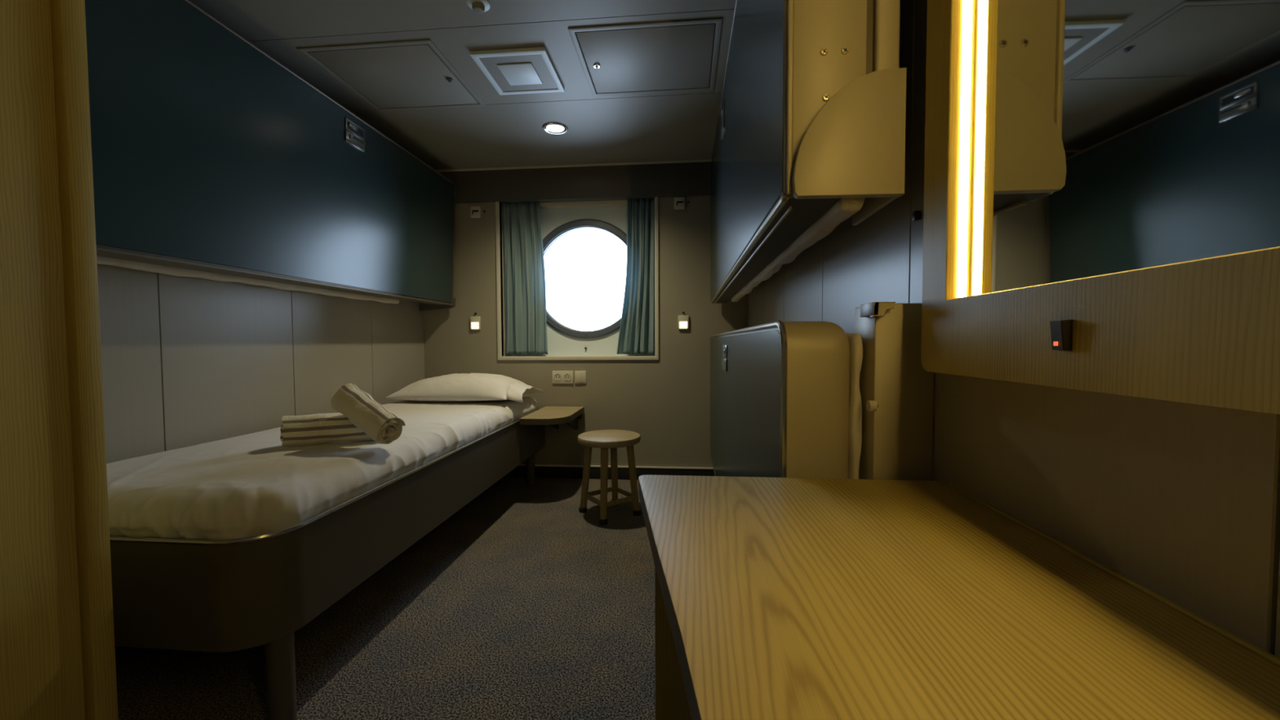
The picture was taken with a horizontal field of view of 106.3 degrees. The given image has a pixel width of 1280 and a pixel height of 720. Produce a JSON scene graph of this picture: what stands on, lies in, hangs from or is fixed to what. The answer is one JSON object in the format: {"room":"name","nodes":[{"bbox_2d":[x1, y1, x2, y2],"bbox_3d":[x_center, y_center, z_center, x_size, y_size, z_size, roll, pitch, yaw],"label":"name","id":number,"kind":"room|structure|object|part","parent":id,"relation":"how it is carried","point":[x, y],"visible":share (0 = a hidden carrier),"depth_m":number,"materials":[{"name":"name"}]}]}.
{"room":"ship interior","nodes":[
{"label":"ship interior","id":0,"kind":"room"},
{"bbox_2d":[97,263,424,463],"bbox_3d":[-1.816,-0.163,1.225,0.040,2.210,4.620,0,2,5],"label":"wall","id":1,"kind":"structure","parent":0,"point":[186,362],"depth_m":2.01,"materials":[{"name":"grey laminate"}]},
{"bbox_2d":[84,0,455,311],"bbox_3d":[-1.543,-0.757,2.250,0.295,0.895,2.400,0,2,5],"label":"bunk","id":2,"kind":"object","parent":1,"relation":"attached to","point":[210,153],"visible":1,"depth_m":1.77,"materials":[{"name":"blue metal"}]},
{"bbox_2d":[96,256,399,303],"bbox_3d":[-1.641,-0.739,2.232,0.052,0.830,1.714,0,2,5],"label":"mattress","id":3,"kind":"object","parent":2,"relation":"hanging from","point":[173,271],"visible":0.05,"depth_m":1.91,"materials":[{"name":"beige"}]},
{"bbox_3d":[-1.392,-1.131,2.330,0.006,0.015,0.059,2,2,5],"label":"latch handle","id":4,"kind":"part","parent":2,"relation":"part of","materials":[{"name":"silver metal"}]},
{"bbox_3d":[-1.397,-1.073,2.356,0.007,0.051,0.135,2,2,5],"label":"latch plate","id":5,"kind":"part","parent":2,"relation":"part of","materials":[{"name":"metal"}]},
{"bbox_2d":[115,476,655,719],"bbox_3d":[-0.626,0.965,1.159,2.440,0.050,4.720,0,2,5],"label":"floor","id":6,"kind":"structure","parent":0,"point":[519,604],"depth_m":1.59,"materials":[{"name":"carpet"}]},
{"bbox_2d":[0,0,118,719],"bbox_3d":[-1.501,-0.140,0.584,0.678,2.208,0.898,0,2,5],"label":"door frame","id":7,"kind":"structure","parent":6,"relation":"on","point":[57,645],"depth_m":0.93,"materials":[{"name":"brown wood"}]},
{"bbox_3d":[-1.465,-0.156,1.011,0.672,2.208,0.040,0,2,5],"label":"panel","id":8,"kind":"part","parent":7,"relation":"part of","materials":[{"name":"brown wood"}]},
{"bbox_2d":[109,408,545,719],"bbox_3d":[-1.230,0.642,2.332,0.898,0.512,2.321,0,2,5],"label":"bed","id":9,"kind":"object","parent":6,"relation":"on","point":[170,593],"visible":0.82,"depth_m":1.22,"materials":[{"name":"beige metal"}]},
{"bbox_3d":[-0.925,0.819,1.236,0.062,0.239,0.062,0,2,5],"label":"leg","id":10,"kind":"part","parent":9,"relation":"part of","materials":[{"name":"beige metal"}]},
{"bbox_2d":[106,396,537,540],"bbox_3d":[-1.239,0.363,2.314,0.891,0.158,2.297,0,2,5],"label":"mattress","id":11,"kind":"object","parent":9,"relation":"on","point":[249,485],"visible":0.6,"depth_m":1.43,"materials":[{"name":"white fabric"}]},
{"bbox_2d":[280,412,373,446],"bbox_3d":[-1.130,0.253,1.795,0.335,0.115,0.116,-1,2,-25],"label":"folded towels","id":12,"kind":"object","parent":11,"relation":"on","point":[324,428],"visible":0.66,"depth_m":1.73,"materials":[{"name":"beige fabric"}]},
{"bbox_2d":[330,383,405,444],"bbox_3d":[-0.987,0.192,1.729,0.285,0.207,0.110,1,2,24],"label":"rolled towel","id":13,"kind":"object","parent":11,"relation":"on","point":[383,426],"visible":1,"depth_m":1.69,"materials":[{"name":"beige fabric"}]},
{"bbox_2d":[383,373,542,402],"bbox_3d":[-1.114,0.173,3.154,0.891,0.177,0.575,0,2,5],"label":"pillow","id":14,"kind":"object","parent":11,"relation":"on","point":[461,387],"visible":1,"depth_m":2.95,"materials":[{"name":"white fabric"}]},
{"bbox_3d":[-0.755,0.740,3.313,0.056,0.239,0.056,0,2,5],"label":"leg","id":15,"kind":"part","parent":9,"relation":"part of","materials":[{"name":"beige metal"}]},
{"bbox_2d":[577,429,640,524],"bbox_3d":[-0.175,0.652,2.744,0.363,0.452,0.363,0,2,5],"label":"stool","id":16,"kind":"object","parent":6,"relation":"on","point":[604,439],"visible":1,"depth_m":2.71,"materials":[{"name":"brown wood"}]},
{"bbox_3d":[-0.310,0.672,2.764,0.077,0.412,0.039,0,2,5],"label":"leg","id":17,"kind":"part","parent":16,"relation":"part of","materials":[{"name":"brown wood"}]},
{"bbox_3d":[-0.194,0.677,2.610,0.039,0.412,0.077,0,2,5],"label":"leg","id":18,"kind":"part","parent":16,"relation":"part of","materials":[{"name":"brown wood"}]},
{"bbox_3d":[-0.175,0.446,2.736,0.358,0.040,0.358,0,2,5],"label":"seat","id":19,"kind":"part","parent":16,"relation":"part of","materials":[{"name":"brown wood"}]},
{"bbox_3d":[-0.155,0.667,2.880,0.039,0.412,0.077,0,2,5],"label":"leg","id":20,"kind":"part","parent":16,"relation":"part of","materials":[{"name":"brown wood"}]},
{"bbox_3d":[-0.039,0.672,2.725,0.077,0.412,0.039,0,2,5],"label":"leg","id":21,"kind":"part","parent":16,"relation":"part of","materials":[{"name":"brown wood"}]},
{"bbox_2d":[710,320,849,479],"bbox_3d":[0.432,0.389,2.096,0.142,1.020,2.425,0,2,5],"label":"bunk","id":22,"kind":"object","parent":6,"relation":"on","point":[780,389],"visible":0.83,"depth_m":0.91,"materials":[{"name":"beige metal"}]},
{"bbox_3d":[0.368,0.019,2.087,0.007,0.051,0.180,0,2,5],"label":"latch plate","id":23,"kind":"part","parent":22,"relation":"part of","materials":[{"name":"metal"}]},
{"bbox_3d":[0.377,0.290,2.097,0.008,0.786,2.388,0,2,5],"label":"panel","id":24,"kind":"part","parent":22,"relation":"part of","materials":[{"name":"teal paint"}]},
{"bbox_2d":[845,332,862,479],"bbox_3d":[0.506,0.353,2.035,0.033,0.910,2.301,0,2,5],"label":"mattress","id":25,"kind":"object","parent":22,"relation":"attached to","point":[855,437],"visible":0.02,"depth_m":0.89,"materials":[{"name":"beige fabric"}]},
{"bbox_2d":[854,302,933,480],"bbox_3d":[0.465,0.420,0.904,0.116,1.048,0.128,0,2,5],"label":"post","id":26,"kind":"object","parent":6,"relation":"on","point":[896,390],"visible":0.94,"depth_m":0.85,"materials":[{"name":"beige metal"}]},
{"bbox_2d":[638,475,1279,719],"bbox_3d":[0.193,0.603,0.134,0.520,0.744,1.457,0,2,5],"label":"desk","id":27,"kind":"object","parent":6,"relation":"on","point":[776,598],"visible":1,"depth_m":0.42,"materials":[{"name":"brown wood"}]},
{"bbox_3d":[0.264,0.595,0.805,0.476,0.708,0.025,0,2,5],"label":"panel","id":28,"kind":"part","parent":27,"relation":"part of","materials":[{"name":"brown wood"}]},
{"bbox_2d":[190,0,735,169],"bbox_3d":[-0.636,-1.294,1.074,2.440,0.050,4.720,0,2,5],"label":"ceiling","id":29,"kind":"structure","parent":0,"point":[508,131],"depth_m":2.23,"materials":[{"name":"grey paint"}]},
{"bbox_2d":[296,39,485,111],"bbox_3d":[-1.116,-1.302,2.243,0.584,0.016,0.544,0,2,5],"label":"ceiling hatch","id":30,"kind":"object","parent":29,"relation":"attached to","point":[403,75],"visible":1,"depth_m":2.19,"materials":[{"name":"grey metal"}]},
{"bbox_2d":[466,0,489,13],"bbox_3d":[-0.583,-1.276,1.733,0.080,0.034,0.080,0,2,5],"label":"smoke detector","id":31,"kind":"object","parent":29,"relation":"attached to","point":[479,6],"visible":1,"depth_m":1.72,"materials":[{"name":"paint"}]},
{"bbox_2d":[470,46,564,95],"bbox_3d":[-0.542,-1.302,2.178,0.325,0.018,0.335,0,2,5],"label":"ceiling vent","id":32,"kind":"object","parent":29,"relation":"in","point":[529,70],"visible":1,"depth_m":2.15,"materials":[{"name":"paint"}]},
{"bbox_2d":[479,53,557,91],"bbox_3d":[-0.542,-1.300,2.178,0.273,0.004,0.283,0,2,5],"label":"grille","id":33,"kind":"object","parent":32,"relation":"attached to","point":[507,72],"depth_m":2.16,"materials":[{"name":"white metal"}]},
{"bbox_3d":[-0.542,-1.295,2.179,0.155,0.005,0.165,0,2,5],"label":"plate","id":34,"kind":"part","parent":32,"relation":"part of","materials":[{"name":"paint"}]},
{"bbox_2d":[542,122,568,134],"bbox_3d":[-0.486,-1.329,2.757,0.144,0.007,0.144,0,2,5],"label":"recessed light","id":35,"kind":"object","parent":29,"relation":"in","point":[556,128],"visible":1,"depth_m":2.75,"materials":[{"name":"silver metal"}]},
{"bbox_2d":[568,17,722,96],"bbox_3d":[0.039,-1.302,2.110,0.599,0.016,0.519,0,2,5],"label":"ceiling hatch","id":36,"kind":"object","parent":29,"relation":"attached to","point":[678,55],"visible":1,"depth_m":2.06,"materials":[{"name":"silver metal"}]},
{"bbox_2d":[423,195,748,467],"bbox_3d":[-0.418,-0.253,3.435,2.440,2.210,0.040,0,2,5],"label":"wall","id":37,"kind":"structure","parent":0,"point":[665,401],"depth_m":3.40,"materials":[{"name":"beige paint"}]},
{"bbox_2d":[470,312,480,329],"bbox_3d":[-1.192,-0.281,3.475,0.074,0.126,0.020,0,2,5],"label":"reading lamp","id":38,"kind":"object","parent":37,"relation":"attached to","point":[475,322],"visible":1,"depth_m":3.47,"materials":[{"name":"white plastic"}]},
{"bbox_2d":[470,205,485,217],"bbox_3d":[-1.164,-1.060,3.442,0.108,0.084,0.021,0,2,5],"label":"coat hook","id":39,"kind":"object","parent":37,"relation":"attached to","point":[475,211],"visible":1,"depth_m":3.43,"materials":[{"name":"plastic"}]},
{"bbox_2d":[519,406,584,429],"bbox_3d":[-0.561,0.423,3.160,0.280,0.162,0.554,0,2,5],"label":"side table","id":40,"kind":"object","parent":37,"relation":"attached to","point":[553,416],"visible":1,"depth_m":3.06,"materials":[{"name":"brown wood"}]},
{"bbox_2d":[552,370,573,383],"bbox_3d":[-0.553,0.123,3.435,0.152,0.092,0.013,0,2,5],"label":"wall socket","id":41,"kind":"object","parent":37,"relation":"attached to","point":[558,376],"visible":1,"depth_m":3.43,"materials":[{"name":"white plastic"}]},
{"bbox_2d":[435,159,711,172],"bbox_3d":[-0.429,-1.348,3.329,2.340,0.012,0.019,0,2,5],"label":"trim","id":42,"kind":"structure","parent":37,"relation":"attached to","point":[702,160],"depth_m":3.32,"materials":[{"name":"beige paint"}]},
{"bbox_2d":[439,161,711,203],"bbox_3d":[-0.426,-1.242,3.360,2.338,0.226,0.035,0,2,5],"label":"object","id":43,"kind":"object","parent":37,"relation":"attached to","point":[682,179],"visible":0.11,"depth_m":3.34,"materials":[{"name":"grey paint"}]},
{"bbox_2d":[495,196,658,359],"bbox_3d":[-0.443,-0.626,3.493,1.166,1.248,0.202,0,2,5],"label":"window","id":44,"kind":"structure","parent":37,"relation":"in","point":[558,220],"depth_m":3.51,"materials":[{"name":"beige paint"}]},
{"bbox_2d":[502,202,547,354],"bbox_3d":[-0.830,-0.589,3.492,0.324,1.095,0.068,0,2,5],"label":"curtain","id":45,"kind":"object","parent":44,"relation":"hanging from","point":[525,287],"visible":1,"depth_m":3.49,"materials":[{"name":"blue fabric"}]},
{"bbox_3d":[-0.447,-1.145,3.433,1.113,0.014,0.048,0,2,5],"label":"curtain rail","id":46,"kind":"part","parent":44,"relation":"part of","materials":[{"name":"beige metal"}]},
{"bbox_2d":[617,198,654,354],"bbox_3d":[-0.032,-0.590,3.423,0.271,1.095,0.067,0,2,5],"label":"curtain","id":47,"kind":"object","parent":44,"relation":"hanging from","point":[637,329],"visible":1,"depth_m":3.41,"materials":[{"name":"blue fabric"}]},
{"bbox_2d":[574,370,586,383],"bbox_3d":[-0.424,0.122,3.422,0.082,0.090,0.015,0,2,5],"label":"light switch","id":48,"kind":"object","parent":37,"relation":"attached to","point":[580,375],"visible":1,"depth_m":3.42,"materials":[{"name":"white plastic"}]},
{"bbox_2d":[503,466,715,479],"bbox_3d":[-0.416,0.810,3.450,2.340,0.085,0.012,0,2,5],"label":"baseboard","id":49,"kind":"structure","parent":37,"relation":"attached to","point":[549,472],"depth_m":3.44,"materials":[{"name":"brown wood"}]},
{"bbox_2d":[518,463,713,469],"bbox_3d":[-0.416,0.761,3.446,2.340,0.012,0.016,0,2,5],"label":"trim","id":50,"kind":"structure","parent":37,"relation":"attached to","point":[520,464],"depth_m":3.40,"materials":[{"name":"beige paint"}]},
{"bbox_2d":[674,196,689,209],"bbox_3d":[0.288,-1.081,3.308,0.108,0.084,0.021,0,2,5],"label":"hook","id":51,"kind":"object","parent":37,"relation":"attached to","point":[679,202],"visible":1,"depth_m":3.30,"materials":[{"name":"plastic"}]},
{"bbox_2d":[678,311,688,329],"bbox_3d":[0.302,-0.275,3.338,0.074,0.126,0.020,0,2,5],"label":"reading lamp","id":52,"kind":"object","parent":37,"relation":"attached to","point":[683,320],"visible":1,"depth_m":3.33,"materials":[{"name":"white plastic"}]},
{"bbox_2d":[747,0,1279,657],"bbox_3d":[0.554,-0.166,1.008,0.040,2.210,4.620,0,2,5],"label":"wall","id":53,"kind":"structure","parent":0,"point":[1181,500],"depth_m":0.53,"materials":[{"name":"beige paint"}]},
{"bbox_2d":[710,0,906,304],"bbox_3d":[0.459,-0.805,2.034,0.210,0.949,2.452,0,2,5],"label":"bunk","id":54,"kind":"object","parent":53,"relation":"attached to","point":[812,113],"visible":1,"depth_m":0.86,"materials":[{"name":"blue metal"}]},
{"bbox_3d":[0.377,-1.063,2.194,0.007,0.055,0.135,0,2,5],"label":"latch plate","id":55,"kind":"part","parent":54,"relation":"part of","materials":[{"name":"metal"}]},
{"bbox_3d":[0.372,-0.795,2.058,0.008,0.878,2.384,0,2,5],"label":"panel","id":56,"kind":"part","parent":54,"relation":"part of","materials":[{"name":"teal paint"}]},
{"bbox_3d":[0.395,-0.335,2.087,0.006,0.008,2.350,0,2,5],"label":"rail","id":57,"kind":"part","parent":54,"relation":"part of","materials":[{"name":"beige metal"}]},
{"bbox_2d":[712,198,840,303],"bbox_3d":[0.428,-0.339,2.061,0.092,0.001,2.394,0,2,5],"label":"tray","id":58,"kind":"object","parent":54,"relation":"on","point":[791,217],"depth_m":1.20,"materials":[{"name":"grey metal"}]},
{"bbox_2d":[731,197,864,302],"bbox_3d":[0.483,-0.746,1.899,0.061,0.868,2.092,0,2,5],"label":"mattress","id":59,"kind":"object","parent":54,"relation":"attached to","point":[844,208],"visible":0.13,"depth_m":1.12,"materials":[{"name":"beige fabric"}]},
{"bbox_3d":[0.335,-0.741,0.845,0.126,0.885,0.008,0,2,5],"label":"plate","id":60,"kind":"part","parent":54,"relation":"part of","materials":[{"name":"beige metal"}]},
{"bbox_3d":[0.438,-0.836,0.881,0.041,0.800,0.104,0,2,5],"label":"wall post","id":61,"kind":"part","parent":54,"relation":"part of","materials":[{"name":"beige metal"}]},
{"bbox_2d":[912,210,920,221],"bbox_3d":[0.518,-0.270,0.898,0.012,0.017,0.012,0,2,5],"label":"wall hook","id":62,"kind":"object","parent":53,"relation":"attached to","point":[917,214],"visible":1,"depth_m":0.89,"materials":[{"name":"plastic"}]},
{"bbox_2d":[920,0,1279,414],"bbox_3d":[0.432,-0.508,0.264,0.065,1.089,1.003,0,2,5],"label":"mirror","id":63,"kind":"object","parent":53,"relation":"attached to","point":[1101,213],"visible":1,"depth_m":0.47,"materials":[{"name":"brown wood"}]},
{"bbox_2d":[1049,319,1072,351],"bbox_3d":[0.426,-0.025,0.486,0.011,0.032,0.016,0,2,5],"label":"rocker switch","id":64,"kind":"object","parent":63,"relation":"attached to","point":[1061,330],"depth_m":0.48,"materials":[{"name":"black plastic"}]},
{"bbox_2d":[968,0,1279,296],"bbox_3d":[0.453,-0.527,0.261,0.002,0.908,0.861,0,2,4],"label":"mirror glass","id":65,"kind":"object","parent":63,"relation":"attached to","point":[1106,136],"depth_m":0.47,"materials":[{"name":"clear mirror"}]}
]}

